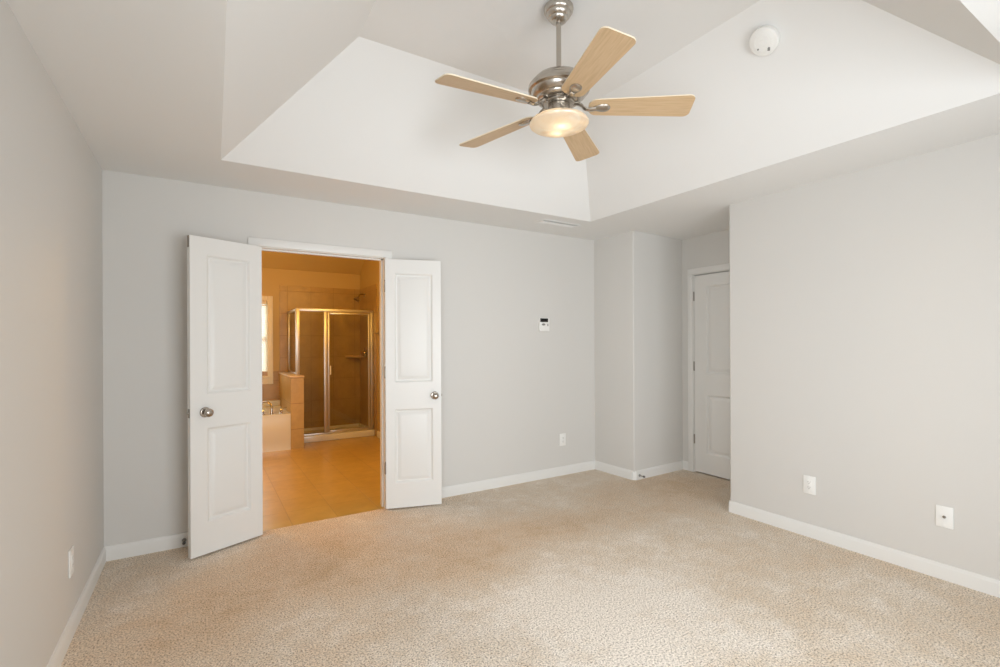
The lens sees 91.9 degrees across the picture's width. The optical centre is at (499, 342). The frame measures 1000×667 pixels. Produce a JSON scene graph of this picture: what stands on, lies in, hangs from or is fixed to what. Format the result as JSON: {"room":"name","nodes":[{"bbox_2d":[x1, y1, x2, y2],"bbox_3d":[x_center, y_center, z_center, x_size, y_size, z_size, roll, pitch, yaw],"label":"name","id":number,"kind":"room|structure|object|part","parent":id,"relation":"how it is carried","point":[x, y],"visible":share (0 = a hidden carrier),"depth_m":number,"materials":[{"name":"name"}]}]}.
{"room":"empty bedroom","nodes":[
{"label":"empty bedroom","id":0,"kind":"room"},
{"bbox_2d":[0,0,103,666],"bbox_3d":[-1.272,0.138,0.957,0.120,2.440,5.006,0,0,-32],"label":"wall","id":1,"kind":"structure","parent":0,"point":[52,487],"depth_m":1.88,"materials":[{"name":"white paint"}]},
{"bbox_2d":[69,545,73,577],"bbox_3d":[-1.993,1.019,2.251,0.009,0.124,0.078,0,0,-32],"label":"wall outlet","id":2,"kind":"object","parent":1,"relation":"attached to","point":[71,551],"visible":1,"depth_m":2.24,"materials":[{"name":"white plastic"}]},
{"bbox_2d":[46,547,105,666],"bbox_3d":[-1.211,1.317,0.992,0.013,0.100,4.766,0,0,-32],"label":"baseboard","id":3,"kind":"structure","parent":1,"relation":"attached to","point":[63,644],"depth_m":2.31,"materials":[{"name":"white paint"}]},
{"bbox_2d":[279,374,303,449],"bbox_3d":[-2.883,0.907,6.668,0.156,0.915,1.080,0,0,-32],"label":"wall","id":4,"kind":"structure","parent":0,"point":[291,390],"depth_m":6.22,"materials":[{"name":"tile"}]},
{"bbox_2d":[278,372,303,377],"bbox_3d":[-2.884,0.439,6.662,0.172,0.022,1.092,0,0,-32],"label":"wall cap","id":5,"kind":"object","parent":4,"relation":"on","point":[288,374],"visible":0.87,"depth_m":6.48,"materials":[{"name":"beige stone"}]},
{"bbox_2d":[262,268,359,370],"bbox_3d":[-3.605,0.145,6.941,3.405,2.445,0.120,0,0,-32],"label":"wall","id":6,"kind":"structure","parent":0,"point":[271,278],"depth_m":7.16,"materials":[{"name":"beige paint"}]},
{"bbox_2d":[262,296,272,383],"bbox_3d":[-3.759,-0.037,6.803,1.025,1.276,0.145,0,0,-32],"label":"window","id":7,"kind":"structure","parent":6,"relation":"in","point":[268,379],"depth_m":7.01,"materials":[{"name":"white paint"}]},
{"bbox_2d":[262,301,266,371],"bbox_3d":[-3.760,-0.061,6.805,0.867,1.077,0.044,0,0,-32],"label":"window blind","id":8,"kind":"object","parent":7,"relation":"attached to","point":[264,303],"visible":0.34,"depth_m":7.01,"materials":[{"name":"white plastic"}]},
{"bbox_3d":[-3.786,-0.060,6.847,0.879,1.083,0.040,0,0,-32],"label":"sash","id":9,"kind":"part","parent":7,"relation":"part of","materials":[{"name":"white paint"}]},
{"bbox_2d":[262,285,359,427],"bbox_3d":[-3.574,0.264,6.883,3.155,2.208,0.010,0,0,-32],"label":"tiled wall","id":10,"kind":"structure","parent":6,"relation":"attached to","point":[344,329],"depth_m":7.39,"materials":[{"name":"brown tile"}]},
{"bbox_2d":[345,355,363,357],"bbox_3d":[-2.277,0.217,7.562,0.234,0.030,0.200,0,0,-32],"label":"shower shelf","id":11,"kind":"object","parent":10,"relation":"attached to","point":[349,356],"visible":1,"depth_m":7.52,"materials":[{"name":"beige tile"}]},
{"bbox_2d":[102,170,594,546],"bbox_3d":[-0.764,0.135,4.143,4.096,2.440,0.120,0,0,-32],"label":"wall","id":12,"kind":"structure","parent":0,"point":[510,388],"depth_m":4.00,"materials":[{"name":"white paint"}]},
{"bbox_2d":[105,532,187,561],"bbox_3d":[-2.123,1.321,3.221,0.805,0.100,0.013,0,0,-32],"label":"baseboard","id":13,"kind":"structure","parent":12,"relation":"attached to","point":[125,550],"depth_m":3.12,"materials":[{"name":"white paint"}]},
{"bbox_2d":[187,235,262,558],"bbox_3d":[-1.813,0.337,3.214,0.167,2.021,0.484,0,0,34],"label":"door","id":14,"kind":"structure","parent":12,"relation":"in","point":[224,278],"depth_m":3.18,"materials":[{"name":"white paint"}]},
{"bbox_3d":[-1.894,0.443,3.094,0.167,0.055,0.055,0,0,34],"label":"knob","id":15,"kind":"part","parent":14,"relation":"part of","materials":[{"name":"silver metal"}]},
{"bbox_3d":[-1.810,-0.116,3.221,0.035,0.892,0.284,0,0,34],"label":"panel","id":16,"kind":"part","parent":14,"relation":"part of","materials":[{"name":"white paint"}]},
{"bbox_3d":[-1.806,0.846,3.221,0.035,0.603,0.284,0,0,34],"label":"panel","id":17,"kind":"part","parent":14,"relation":"part of","materials":[{"name":"white paint"}]},
{"bbox_2d":[248,237,391,507],"bbox_3d":[-1.371,0.304,3.767,1.055,2.108,0.155,0,0,-32],"label":"door frame","id":18,"kind":"structure","parent":12,"relation":"attached to","point":[270,245],"depth_m":3.93,"materials":[{"name":"white paint"}]},
{"bbox_2d":[384,259,441,508],"bbox_3d":[-0.712,0.333,3.984,0.470,2.021,0.167,0,0,-16],"label":"door","id":19,"kind":"structure","parent":12,"relation":"in","point":[412,288],"depth_m":3.97,"materials":[{"name":"white paint"}]},
{"bbox_3d":[-0.711,-0.121,3.985,0.310,0.892,0.035,0,0,-16],"label":"panel","id":20,"kind":"part","parent":19,"relation":"part of","materials":[{"name":"white paint"}]},
{"bbox_3d":[-0.707,0.842,3.985,0.310,0.603,0.035,0,0,-16],"label":"panel","id":21,"kind":"part","parent":19,"relation":"part of","materials":[{"name":"white paint"}]},
{"bbox_3d":[-0.546,0.438,4.030,0.055,0.055,0.167,0,0,-16],"label":"knob","id":22,"kind":"part","parent":19,"relation":"part of","materials":[{"name":"silver metal"}]},
{"bbox_2d":[539,318,548,330],"bbox_3d":[0.439,-0.179,4.801,0.120,0.130,0.027,0,0,-32],"label":"wall thermostat","id":23,"kind":"object","parent":12,"relation":"attached to","point":[543,322],"visible":1,"depth_m":4.79,"materials":[{"name":"white plastic"}]},
{"bbox_2d":[560,433,565,445],"bbox_3d":[0.640,0.988,4.932,0.078,0.124,0.009,0,0,-32],"label":"wall outlet","id":24,"kind":"object","parent":12,"relation":"attached to","point":[563,435],"visible":1,"depth_m":4.93,"materials":[{"name":"white plastic"}]},
{"bbox_2d":[360,260,379,431],"bbox_3d":[-1.190,-0.158,6.157,0.120,3.030,3.754,0,0,-32],"label":"wall","id":25,"kind":"structure","parent":0,"point":[369,275],"depth_m":6.98,"materials":[{"name":"beige paint"}]},
{"bbox_2d":[360,284,377,436],"bbox_3d":[-2.002,0.257,7.349,0.010,2.208,0.870,0,0,-32],"label":"tiled wall","id":26,"kind":"structure","parent":25,"relation":"attached to","point":[369,302],"depth_m":7.41,"materials":[{"name":"brown tile"}]},
{"bbox_2d":[354,293,364,301],"bbox_3d":[-2.145,-0.692,7.402,0.186,0.137,0.088,0,0,-41],"label":"shower","id":27,"kind":"object","parent":26,"relation":"attached to","point":[356,298],"visible":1,"depth_m":7.37,"materials":[{"name":"silver metal"}]},
{"bbox_2d":[361,348,366,357],"bbox_3d":[-2.091,0.158,7.418,0.069,0.150,0.171,0,0,-32],"label":"shower valve","id":28,"kind":"object","parent":26,"relation":"attached to","point":[364,352],"visible":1,"depth_m":7.41,"materials":[{"name":"silver metal"}]},
{"bbox_2d":[6,0,999,274],"bbox_3d":[-0.349,-1.393,3.750,5.600,0.627,8.780,0,0,-32],"label":"ceiling","id":29,"kind":"structure","parent":0,"point":[332,101],"depth_m":2.73,"materials":[{"name":"white paint"}]},
{"bbox_2d":[536,219,580,227],"bbox_3d":[0.536,-1.086,4.423,0.430,0.008,0.132,0,0,-32],"label":"ceiling vent","id":30,"kind":"object","parent":29,"relation":"in","point":[543,221],"visible":1,"depth_m":4.40,"materials":[{"name":"white metal"}]},
{"bbox_2d":[435,0,694,160],"bbox_3d":[0.263,-1.395,2.441,1.224,0.628,1.278,0,0,-32],"label":"ceiling fan","id":31,"kind":"object","parent":29,"relation":"hanging from","point":[558,89],"visible":1,"depth_m":2.38,"materials":[{"name":"beige wood"}]},
{"bbox_3d":[-0.047,-1.179,2.262,0.508,0.006,0.154,-3,13,-30],"label":"blade","id":32,"kind":"part","parent":31,"relation":"part of","materials":[{"name":"brown wood"}]},
{"bbox_3d":[-0.007,-1.180,2.722,0.508,0.006,0.154,-3,10,40],"label":"blade","id":33,"kind":"part","parent":31,"relation":"part of","materials":[{"name":"brown wood"}]},
{"bbox_3d":[0.116,-1.179,2.359,0.090,0.012,0.054,-3,13,-30],"label":"iron plate","id":34,"kind":"part","parent":31,"relation":"part of","materials":[{"name":"silver metal"}]},
{"bbox_3d":[0.139,-1.179,2.601,0.090,0.012,0.054,-3,10,40],"label":"iron plate","id":35,"kind":"part","parent":31,"relation":"part of","materials":[{"name":"silver metal"}]},
{"bbox_3d":[0.301,-1.109,2.463,0.301,0.055,0.301,0,0,-32],"label":"lamp shade","id":36,"kind":"part","parent":31,"relation":"part of","materials":[{"name":"white glass"}]},
{"bbox_3d":[0.349,-1.180,2.258,0.054,0.012,0.090,12,-1,-14],"label":"iron plate","id":37,"kind":"part","parent":31,"relation":"part of","materials":[{"name":"silver metal"}]},
{"bbox_3d":[0.459,-1.182,2.832,0.154,0.006,0.508,-13,-7,22],"label":"blade","id":38,"kind":"part","parent":31,"relation":"part of","materials":[{"name":"brown wood"}]},
{"bbox_3d":[0.396,-1.181,2.074,0.154,0.006,0.508,12,-1,-14],"label":"blade","id":39,"kind":"part","parent":31,"relation":"part of","materials":[{"name":"beige wood"}]},
{"bbox_3d":[0.511,-1.180,2.440,0.090,0.012,0.054,2,-12,6],"label":"iron plate","id":40,"kind":"part","parent":31,"relation":"part of","materials":[{"name":"silver metal"}]},
{"bbox_3d":[0.700,-1.183,2.423,0.508,0.006,0.154,2,-12,6],"label":"blade","id":41,"kind":"part","parent":31,"relation":"part of","materials":[{"name":"brown wood"}]},
{"bbox_2d":[749,25,779,55],"bbox_3d":[1.375,-1.569,2.514,0.120,0.121,0.144,0,0,-29],"label":"smoke detector","id":42,"kind":"object","parent":29,"relation":"attached to","point":[764,40],"visible":1,"depth_m":2.49,"materials":[{"name":"white plastic"}]},
{"bbox_2d":[60,436,999,666],"bbox_3d":[-0.363,1.404,3.792,5.600,0.100,8.880,0,0,-32],"label":"floor","id":43,"kind":"structure","parent":0,"point":[590,568],"depth_m":2.64,"materials":[{"name":"carpet"}]},
{"bbox_2d":[262,405,290,452],"bbox_3d":[-3.681,1.138,6.173,1.720,0.460,1.078,0,0,-32],"label":"bathtub","id":44,"kind":"object","parent":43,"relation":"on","point":[276,427],"visible":0.12,"depth_m":6.09,"materials":[{"name":"white ceramic"}]},
{"bbox_2d":[262,399,279,405],"bbox_3d":[-4.044,0.872,6.521,1.971,0.075,0.110,0,0,-32],"label":"ledge","id":45,"kind":"object","parent":44,"relation":"on","point":[273,402],"visible":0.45,"depth_m":6.95,"materials":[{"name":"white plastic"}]},
{"bbox_2d":[262,401,286,414],"bbox_3d":[-2.890,0.823,6.131,0.326,0.162,0.133,0,0,-16],"label":"tub faucet","id":46,"kind":"object","parent":44,"relation":"on","point":[269,403],"visible":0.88,"depth_m":6.13,"materials":[{"name":"silver metal"}]},
{"bbox_3d":[-2.958,0.824,6.142,0.183,0.162,0.051,0,0,13],"label":"spout","id":47,"kind":"part","parent":46,"relation":"part of","materials":[{"name":"silver metal"}]},
{"bbox_2d":[304,423,374,442],"bbox_3d":[-2.462,1.318,7.115,1.025,0.090,0.759,0,0,-32],"label":"shower tray","id":48,"kind":"object","parent":43,"relation":"on","point":[363,433],"visible":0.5,"depth_m":6.93,"materials":[{"name":"white plastic"}]},
{"bbox_2d":[288,308,373,435],"bbox_3d":[-2.485,0.401,7.107,1.067,1.744,0.755,0,0,-32],"label":"shower enclosure","id":49,"kind":"object","parent":48,"relation":"on","point":[326,312],"visible":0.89,"depth_m":6.77,"materials":[{"name":"silver metal"}]},
{"bbox_3d":[-2.746,-0.019,6.561,0.052,0.891,0.044,0,0,-32],"label":"corner post","id":50,"kind":"part","parent":49,"relation":"part of","materials":[{"name":"silver metal"}]},
{"bbox_3d":[-2.397,0.413,6.776,0.027,1.674,0.024,0,0,-32],"label":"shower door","id":51,"kind":"part","parent":49,"relation":"part of","materials":[{"name":"silver metal"}]},
{"bbox_3d":[-2.316,-0.452,6.828,1.067,0.040,0.036,0,0,-32],"label":"header rail","id":52,"kind":"part","parent":49,"relation":"part of","materials":[{"name":"silver metal"}]},
{"bbox_3d":[-2.292,1.261,6.839,1.023,0.022,0.032,0,0,-32],"label":"sill rail","id":53,"kind":"part","parent":49,"relation":"part of","materials":[{"name":"silver metal"}]},
{"bbox_3d":[-2.153,1.239,6.924,0.539,0.020,0.024,0,0,-32],"label":"door rail","id":54,"kind":"part","parent":49,"relation":"part of","materials":[{"name":"silver metal"}]},
{"bbox_3d":[-2.160,-0.413,6.924,0.539,0.024,0.024,0,0,-32],"label":"door rail","id":55,"kind":"part","parent":49,"relation":"part of","materials":[{"name":"silver metal"}]},
{"bbox_2d":[594,231,682,471],"bbox_3d":[1.502,0.126,5.233,0.904,2.440,0.647,0,0,-32],"label":"wall","id":56,"kind":"structure","parent":0,"point":[638,275],"depth_m":4.93,"materials":[{"name":"white paint"}]},
{"bbox_2d":[442,460,687,497],"bbox_3d":[0.551,1.310,4.539,3.020,0.100,0.583,0,0,-32],"label":"baseboard","id":57,"kind":"structure","parent":56,"relation":"attached to","point":[470,487],"depth_m":4.79,"materials":[{"name":"white paint"}]},
{"bbox_2d":[682,230,728,461],"bbox_3d":[2.276,0.122,4.745,0.140,2.440,1.044,0,0,-32],"label":"wall","id":58,"kind":"structure","parent":0,"point":[711,249],"depth_m":5.07,"materials":[{"name":"white paint"}]},
{"bbox_2d":[687,263,729,471],"bbox_3d":[2.270,0.287,4.736,0.155,2.111,0.894,0,0,-32],"label":"door frame","id":59,"kind":"structure","parent":58,"relation":"attached to","point":[691,273],"depth_m":5.03,"materials":[{"name":"white paint"}]},
{"bbox_2d":[693,271,729,479],"bbox_3d":[2.237,0.320,4.716,0.167,2.021,0.776,0,0,-32],"label":"door","id":60,"kind":"structure","parent":58,"relation":"in","point":[711,294],"depth_m":4.85,"materials":[{"name":"white paint"}]},
{"bbox_3d":[2.236,-0.134,4.714,0.035,0.892,0.490,0,0,-32],"label":"panel","id":61,"kind":"part","parent":60,"relation":"part of","materials":[{"name":"white paint"}]},
{"bbox_3d":[2.241,0.829,4.714,0.035,0.603,0.490,0,0,-32],"label":"panel","id":62,"kind":"part","parent":60,"relation":"part of","materials":[{"name":"white paint"}]},
{"bbox_2d":[729,134,999,579],"bbox_3d":[3.086,0.119,2.670,0.904,2.440,3.338,0,0,-32],"label":"wall","id":63,"kind":"structure","parent":0,"point":[865,303],"depth_m":3.00,"materials":[{"name":"white paint"}]},
{"bbox_2d":[803,475,815,494],"bbox_3d":[2.137,0.983,3.343,0.009,0.124,0.078,0,0,-32],"label":"wall outlet","id":64,"kind":"object","parent":63,"relation":"attached to","point":[809,482],"visible":1,"depth_m":3.34,"materials":[{"name":"white plastic"}]},
{"bbox_2d":[807,480,811,489],"bbox_3d":[2.135,0.983,3.341,0.003,0.067,0.033,0,0,-32],"label":"receptacle","id":65,"kind":"object","parent":64,"relation":"attached to","point":[809,482],"depth_m":3.34,"materials":[{"name":"grey plastic"}]},
{"bbox_2d":[728,500,999,597],"bbox_3d":[2.999,1.299,2.692,0.797,0.100,3.231,0,0,-32],"label":"baseboard","id":66,"kind":"structure","parent":63,"relation":"attached to","point":[975,581],"depth_m":3.00,"materials":[{"name":"white paint"}]},
{"bbox_2d":[936,504,952,529],"bbox_3d":[2.508,0.985,2.733,0.019,0.120,0.076,0,0,-32],"label":"cable plate","id":67,"kind":"object","parent":63,"relation":"attached to","point":[944,515],"visible":1,"depth_m":2.73,"materials":[{"name":"white plastic"}]}
]}

